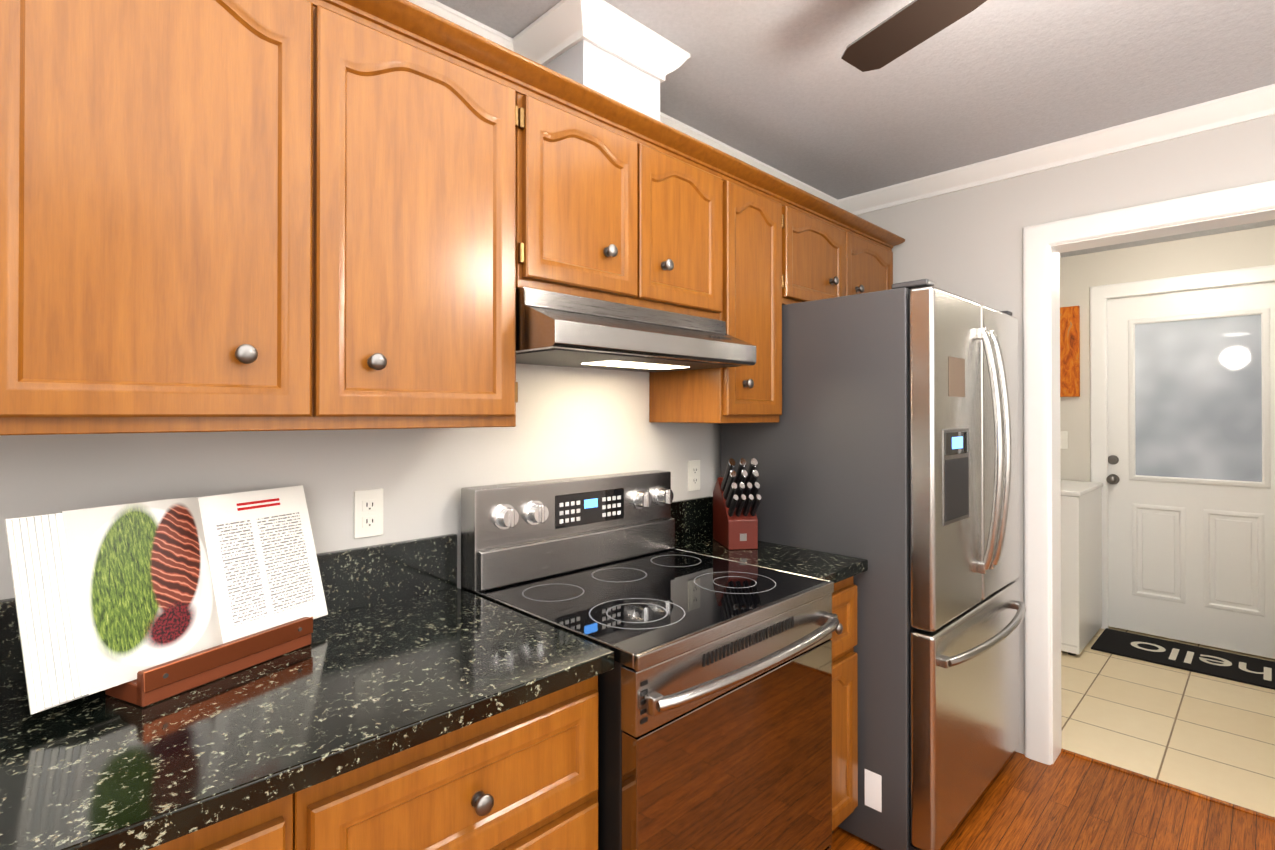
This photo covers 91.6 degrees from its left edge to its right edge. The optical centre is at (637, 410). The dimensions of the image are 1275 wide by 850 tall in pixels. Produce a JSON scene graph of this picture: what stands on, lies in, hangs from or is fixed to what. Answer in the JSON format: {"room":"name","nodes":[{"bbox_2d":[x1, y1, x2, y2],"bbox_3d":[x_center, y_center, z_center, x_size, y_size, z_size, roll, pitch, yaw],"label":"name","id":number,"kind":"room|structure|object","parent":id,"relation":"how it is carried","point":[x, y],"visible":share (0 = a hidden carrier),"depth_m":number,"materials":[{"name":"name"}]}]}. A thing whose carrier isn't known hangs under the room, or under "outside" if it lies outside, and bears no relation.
{"room":"kitchen","nodes":[
{"label":"kitchen","id":0,"kind":"room"},
{"bbox_2d":[0,364,720,599],"bbox_3d":[-0.157,0.177,2.081,7.640,2.440,0.100,0,0,-44],"label":"wall","id":1,"kind":"structure","parent":0,"point":[571,422],"depth_m":1.55,"materials":[{"name":"grey paint"}]},
{"bbox_2d":[0,0,531,434],"bbox_3d":[-0.702,-0.363,1.241,0.884,0.800,0.339,0,0,-44],"label":"upper cabinet","id":2,"kind":"object","parent":1,"relation":"attached to","point":[282,214],"depth_m":1.06,"materials":[{"name":"brown wood"}]},
{"bbox_2d":[354,489,382,538],"bbox_3d":[-0.656,0.251,1.515,0.070,0.115,0.008,0,0,-44],"label":"electrical outlet","id":3,"kind":"object","parent":1,"relation":"attached to","point":[368,513],"visible":1,"depth_m":1.51,"materials":[{"name":"white plastic"}]},
{"bbox_2d":[532,76,731,323],"bbox_3d":[-0.113,-0.522,1.819,0.760,0.475,0.339,0,0,-44],"label":"upper cabinet","id":4,"kind":"object","parent":1,"relation":"attached to","point":[624,212],"depth_m":1.66,"materials":[{"name":"brown wood"}]},
{"bbox_2d":[516,287,755,371],"bbox_3d":[-0.070,-0.208,1.773,0.754,0.150,0.460,0,0,-44],"label":"under-cabinet range hood","id":5,"kind":"object","parent":4,"relation":"attached to","point":[559,329],"visible":0.88,"depth_m":1.58,"materials":[{"name":"silver metal"}]},
{"bbox_2d":[688,460,699,490],"bbox_3d":[0.217,0.248,2.370,0.070,0.115,0.008,0,0,-44],"label":"electrical outlet","id":6,"kind":"object","parent":1,"relation":"attached to","point":[693,475],"visible":1,"depth_m":2.37,"materials":[{"name":"white plastic"}]},
{"bbox_2d":[649,168,791,422],"bbox_3d":[0.282,-0.358,2.204,0.341,0.800,0.339,0,0,-44],"label":"upper cabinet","id":7,"kind":"object","parent":1,"relation":"attached to","point":[761,212],"depth_m":2.10,"materials":[{"name":"brown wood"}]},
{"bbox_2d":[544,39,659,120],"bbox_3d":[-0.142,-0.903,1.822,0.290,0.282,0.300,0,0,-44],"label":"wall bump-out","id":8,"kind":"object","parent":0,"point":[594,67],"visible":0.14,"depth_m":1.69,"materials":[{"name":"grey paint"}]},
{"bbox_2d":[436,0,1274,257],"bbox_3d":[1.032,-1.080,0.873,7.640,0.060,3.500,0,0,-44],"label":"ceiling","id":9,"kind":"structure","parent":0,"point":[782,86],"depth_m":1.93,"materials":[{"name":"paint"}]},
{"bbox_2d":[407,0,546,65],"bbox_3d":[-1.533,-1.012,0.606,3.400,0.078,0.090,0,0,-44],"label":"crown molding","id":10,"kind":"structure","parent":9,"relation":"attached to","point":[530,44],"depth_m":1.69,"materials":[{"name":"white wood"}]},
{"bbox_2d":[555,0,689,82],"bbox_3d":[-0.015,-1.006,1.692,0.414,0.078,0.062,0,0,-44],"label":"crown molding","id":11,"kind":"structure","parent":9,"relation":"attached to","point":[556,30],"depth_m":1.65,"materials":[{"name":"white wood"}]},
{"bbox_2d":[841,0,986,71],"bbox_3d":[0.693,-0.901,1.100,0.874,0.294,0.888,0,0,-44],"label":"ceiling fan","id":12,"kind":"object","parent":9,"relation":"hanging from","point":[907,28],"visible":1,"depth_m":1.42,"materials":[{"name":"brown wood"}]},
{"bbox_2d":[830,751,1274,849],"bbox_3d":[0.267,1.410,0.110,5.498,0.050,3.500,0,0,-44],"label":"floor","id":13,"kind":"structure","parent":0,"point":[1064,801],"depth_m":2.13,"materials":[{"name":"brown wood"}]},
{"bbox_2d":[148,785,315,849],"bbox_3d":[-0.835,0.947,0.907,0.443,0.883,0.619,0,0,-44],"label":"base cabinet","id":14,"kind":"object","parent":13,"relation":"on","point":[288,822],"depth_m":0.82,"materials":[{"name":"brown wood"}]},
{"bbox_2d":[0,496,867,849],"bbox_3d":[-0.522,0.418,1.198,2.886,0.177,0.647,0,0,-44],"label":"countertop","id":15,"kind":"structure","parent":14,"relation":"on","point":[412,644],"depth_m":0.99,"materials":[{"name":"stone"}]},
{"bbox_2d":[5,485,327,714],"bbox_3d":[-0.787,0.315,1.131,0.154,0.309,0.494,0,0,25],"label":"cookbook","id":16,"kind":"object","parent":15,"relation":"on","point":[143,604],"visible":1,"depth_m":1.06,"materials":[{"name":"white paper"}]},
{"bbox_2d":[713,458,760,549],"bbox_3d":[0.351,0.320,2.189,0.105,0.312,0.255,0,0,-8],"label":"knife block","id":17,"kind":"object","parent":15,"relation":"on","point":[736,499],"visible":1,"depth_m":2.12,"materials":[{"name":"brown wood"}]},
{"bbox_2d":[316,675,597,849],"bbox_3d":[-0.479,0.949,1.256,0.555,0.883,0.619,0,0,-44],"label":"base cabinet","id":18,"kind":"object","parent":13,"relation":"on","point":[523,776],"depth_m":1.05,"materials":[{"name":"brown wood"}]},
{"bbox_2d":[461,470,838,849],"bbox_3d":[0.058,0.800,1.658,0.756,1.186,0.755,0,0,-44],"label":"range","id":19,"kind":"object","parent":13,"relation":"on","point":[715,708],"visible":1,"depth_m":1.51,"materials":[{"name":"silver metal"}]},
{"bbox_2d":[831,576,857,832],"bbox_3d":[0.385,0.954,2.102,0.318,0.883,0.619,0,0,-44],"label":"base cabinet","id":20,"kind":"object","parent":13,"relation":"on","point":[844,596],"depth_m":1.94,"materials":[{"name":"brown wood"}]},
{"bbox_2d":[721,279,1025,849],"bbox_3d":[0.950,0.501,2.417,0.905,1.794,0.876,0,0,-44],"label":"refrigerator","id":21,"kind":"object","parent":13,"relation":"on","point":[886,446],"visible":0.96,"depth_m":2.00,"materials":[{"name":"grey metal"}]},
{"bbox_2d":[1061,749,1274,821],"bbox_3d":[2.058,1.398,2.227,0.024,0.019,0.940,0,0,-44],"label":"trim","id":22,"kind":"structure","parent":13,"relation":"on","point":[1203,796],"depth_m":2.29,"materials":[{"name":"brown wood"}]},
{"bbox_2d":[856,115,1274,753],"bbox_3d":[2.190,0.176,1.999,0.140,2.440,3.300,0,0,-44],"label":"wall","id":23,"kind":"structure","parent":0,"point":[966,243],"depth_m":2.53,"materials":[{"name":"grey paint"}]},
{"bbox_2d":[660,112,846,210],"bbox_3d":[0.425,-1.001,2.523,1.500,0.078,0.090,0,0,-44],"label":"crown molding","id":24,"kind":"structure","parent":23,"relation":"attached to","point":[841,203],"depth_m":2.53,"materials":[{"name":"white wood"}]},
{"bbox_2d":[792,196,898,303],"bbox_3d":[0.734,-0.569,2.648,0.920,0.373,0.339,0,0,-44],"label":"upper cabinet","id":25,"kind":"object","parent":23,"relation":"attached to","point":[832,256],"depth_m":2.46,"materials":[{"name":"brown wood"}]},
{"bbox_2d":[847,84,1274,214],"bbox_3d":[2.118,-1.004,1.935,0.062,0.078,3.300,0,0,-44],"label":"crown molding","id":26,"kind":"structure","parent":23,"relation":"attached to","point":[1256,103],"depth_m":2.36,"materials":[{"name":"white wood"}]},
{"bbox_2d":[1023,180,1274,764],"bbox_3d":[2.010,0.325,2.186,0.186,2.145,1.090,0,0,-44],"label":"trim","id":27,"kind":"structure","parent":23,"relation":"attached to","point":[1045,245],"depth_m":2.46,"materials":[{"name":"white wood"}]},
{"bbox_2d":[1060,225,1274,481],"bbox_3d":[3.358,0.187,3.772,0.151,2.440,2.399,0,0,-44],"label":"wall","id":28,"kind":"structure","parent":0,"point":[1081,275],"depth_m":3.95,"materials":[{"name":"white paint"}]},
{"bbox_2d":[1060,306,1079,396],"bbox_3d":[2.828,-0.391,4.188,0.029,0.600,0.260,0,0,-44],"label":"picture","id":29,"kind":"object","parent":28,"relation":"attached to","point":[1070,351],"visible":0.4,"depth_m":4.12,"materials":[{"name":"wood"}]},
{"bbox_2d":[1090,265,1274,628],"bbox_3d":[3.369,0.297,3.747,0.170,2.218,1.006,0,0,-44],"label":"door frame","id":30,"kind":"structure","parent":28,"relation":"attached to","point":[1100,295],"depth_m":3.99,"materials":[{"name":"white wood"}]},
{"bbox_2d":[1106,281,1274,658],"bbox_3d":[3.324,0.332,3.704,0.120,2.124,0.843,0,0,-44],"label":"entry door","id":31,"kind":"structure","parent":28,"relation":"in","point":[1190,479],"depth_m":3.71,"materials":[{"name":"white wood"}]},
{"bbox_2d":[1061,627,1274,816],"bbox_3d":[2.655,1.428,3.147,2.118,0.050,2.500,0,0,-44],"label":"floor","id":32,"kind":"structure","parent":0,"point":[1210,736],"depth_m":2.77,"materials":[{"name":"beige tile"}]},
{"bbox_2d":[1061,480,1102,655],"bbox_3d":[2.519,0.862,3.975,0.690,1.090,0.660,0,0,-44],"label":"washing machine","id":33,"kind":"object","parent":32,"relation":"on","point":[1081,563],"visible":0.42,"depth_m":3.57,"materials":[{"name":"white metal"}]},
{"bbox_2d":[1091,628,1274,689],"bbox_3d":[3.173,1.399,3.472,0.475,0.010,0.960,0,0,-44],"label":"door mat","id":34,"kind":"object","parent":32,"relation":"on","point":[1115,642],"visible":0.97,"depth_m":3.51,"materials":[{"name":"black rubber"}]},
{"bbox_2d":[1131,642,1271,680],"bbox_3d":[3.136,1.393,3.478,0.230,0.002,0.590,0,0,-44],"label":"lettering","id":35,"kind":"object","parent":34,"relation":"on","point":[1267,672],"visible":1,"depth_m":3.46,"materials":[{"name":"beige"}]}
]}

